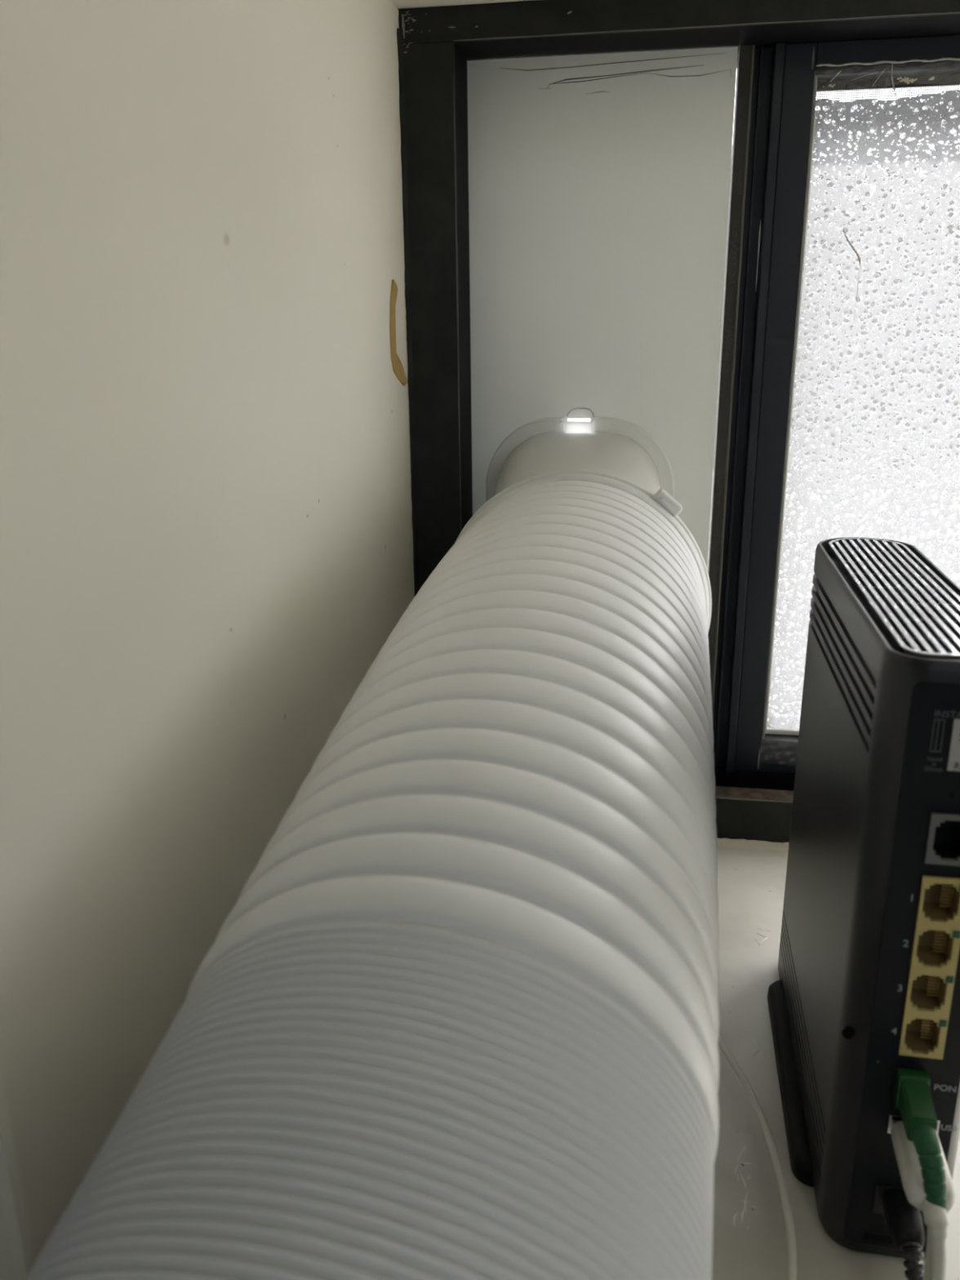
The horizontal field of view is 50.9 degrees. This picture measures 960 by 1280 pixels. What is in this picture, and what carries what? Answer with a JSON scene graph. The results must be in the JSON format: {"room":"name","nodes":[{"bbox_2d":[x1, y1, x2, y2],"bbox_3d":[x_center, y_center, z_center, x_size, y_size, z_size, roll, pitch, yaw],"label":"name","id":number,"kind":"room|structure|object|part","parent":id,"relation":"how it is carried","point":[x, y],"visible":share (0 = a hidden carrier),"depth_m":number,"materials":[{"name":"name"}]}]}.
{"room":"home room","nodes":[
{"label":"home room","id":0,"kind":"room"},
{"bbox_2d":[0,0,535,1279],"bbox_3d":[-0.444,-0.198,0.430,2.430,2.500,0.484,2,18,9],"label":"wall","id":1,"kind":"structure","parent":0,"point":[206,534],"depth_m":0.27,"materials":[{"name":"beige paint"}]},
{"bbox_2d":[389,279,407,385],"bbox_3d":[-0.041,-0.152,0.502,0.001,0.051,0.029,2,18,9],"label":"tape strip","id":2,"kind":"object","parent":1,"relation":"attached to","point":[397,367],"visible":1,"depth_m":0.49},
{"bbox_2d":[396,0,959,852],"bbox_3d":[0.378,-0.091,0.514,0.828,0.429,0.092,2,18,9],"label":"window","id":3,"kind":"structure","parent":1,"relation":"in","point":[838,406],"depth_m":0.53,"materials":[{"name":"black paint"}]},
{"bbox_2d":[466,46,737,569],"bbox_3d":[0.055,-0.097,0.522,0.135,0.385,0.088,2,18,9],"label":"board","id":4,"kind":"object","parent":3,"relation":"attached to","point":[599,184],"visible":0.55,"depth_m":0.53,"materials":[{"name":"white plastic"}]},
{"bbox_3d":[0.042,-0.078,0.494,0.034,0.007,0.004,2,18,9],"label":"collar plate","id":5,"kind":"part","parent":4,"relation":"part of","materials":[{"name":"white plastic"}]},
{"bbox_3d":[0.435,0.075,0.569,0.539,0.020,0.026,2,18,9],"label":"sash rail","id":6,"kind":"part","parent":3,"relation":"part of","materials":[{"name":"black metal"}]},
{"bbox_3d":[0.431,-0.276,0.460,0.539,0.014,0.026,2,18,9],"label":"sash rail","id":7,"kind":"part","parent":3,"relation":"part of","materials":[{"name":"black metal"}]},
{"bbox_3d":[0.067,1.551,-0.915,4.000,0.050,2.916,2,18,9],"label":"floor","id":8,"kind":"structure","parent":0,"visible":0},
{"bbox_2d":[25,469,719,1279],"bbox_3d":[-0.036,0.565,0.281,0.143,1.114,0.795,4,18,13],"label":"hose","id":9,"kind":"object","parent":8,"relation":"on","point":[457,1016],"visible":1,"depth_m":0.20,"materials":[{"name":"white plastic"}]},
{"bbox_3d":[0.355,0.606,0.546,0.828,0.880,0.482,2,18,9],"label":"wall","id":10,"kind":"structure","parent":0,"visible":0},
{"bbox_2d":[711,846,959,1279],"bbox_3d":[0.341,0.195,0.354,0.828,0.020,0.405,2,18,9],"label":"window sill","id":11,"kind":"structure","parent":10,"relation":"on","point":[749,1242],"depth_m":0.37,"materials":[{"name":"white paint"}]},
{"bbox_2d":[717,1033,796,1279],"bbox_3d":[0.078,0.179,0.355,0.051,0.014,0.290,1,17,4],"label":"cable","id":12,"kind":"object","parent":11,"relation":"on","point":[788,1216],"visible":0.62,"depth_m":0.34,"materials":[{"name":"white plastic"}]},
{"bbox_2d":[767,537,959,1258],"bbox_3d":[0.142,0.077,0.366,0.051,0.200,0.166,3,18,10],"label":"router","id":13,"kind":"object","parent":11,"relation":"on","point":[868,988],"visible":0.89,"depth_m":0.31,"materials":[{"name":"black plastic"}]},
{"bbox_2d":[872,1183,904,1214],"bbox_3d":[0.129,0.174,0.312,0.014,0.011,0.001,3,18,10],"label":"power socket","id":14,"kind":"object","parent":13,"relation":"attached to","point":[877,1208],"depth_m":0.31,"materials":[{"name":"black plastic"}]},
{"bbox_2d":[827,537,959,660],"bbox_3d":[0.141,-0.016,0.338,0.029,0.006,0.155,3,18,10],"label":"grille","id":15,"kind":"object","parent":13,"relation":"attached to","point":[887,600],"depth_m":0.33,"materials":[{"name":"black plastic"}]},
{"bbox_3d":[0.128,0.101,0.290,0.026,0.188,0.001,3,18,10],"label":"plate","id":16,"kind":"part","parent":13,"relation":"part of","materials":[{"name":"black plastic"}]},
{"bbox_2d":[882,1188,924,1279],"bbox_3d":[0.114,0.199,0.264,0.012,0.030,0.111,5,18,17],"label":"lead","id":17,"kind":"object","parent":13,"relation":"attached to","point":[904,1220],"visible":0.98,"depth_m":0.30,"materials":[{"name":"black plastic"}]},
{"bbox_3d":[0.113,0.202,0.258,0.010,0.027,0.097,5,18,19],"label":"cord","id":18,"kind":"part","parent":17,"relation":"part of","materials":[{"name":"black plastic"}]},
{"bbox_2d":[887,1113,940,1133],"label":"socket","id":19,"kind":"object","parent":13,"relation":"attached to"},
{"bbox_2d":[893,1067,947,1279],"bbox_3d":[0.115,0.178,0.255,0.014,0.074,0.116,4,18,15],"label":"cable","id":20,"kind":"object","parent":13,"relation":"attached to","point":[912,1095],"visible":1,"depth_m":0.28,"materials":[{"name":"green plastic"}]},
{"bbox_3d":[0.114,0.195,0.245,0.011,0.049,0.090,6,18,20],"label":"cord","id":21,"kind":"part","parent":20,"relation":"part of","materials":[{"name":"grey plastic"}]},
{"bbox_2d":[889,1118,955,1279],"bbox_3d":[0.131,0.183,0.268,0.019,0.057,0.092,-3,17,-6],"label":"cable","id":22,"kind":"object","parent":11,"relation":"on","point":[935,1217],"visible":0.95,"depth_m":0.28,"materials":[{"name":"white plastic"}]},
{"bbox_3d":[0.133,0.188,0.257,0.008,0.054,0.067,-5,18,-15],"label":"cord","id":23,"kind":"part","parent":22,"relation":"part of","materials":[{"name":"grey plastic"}]}
]}

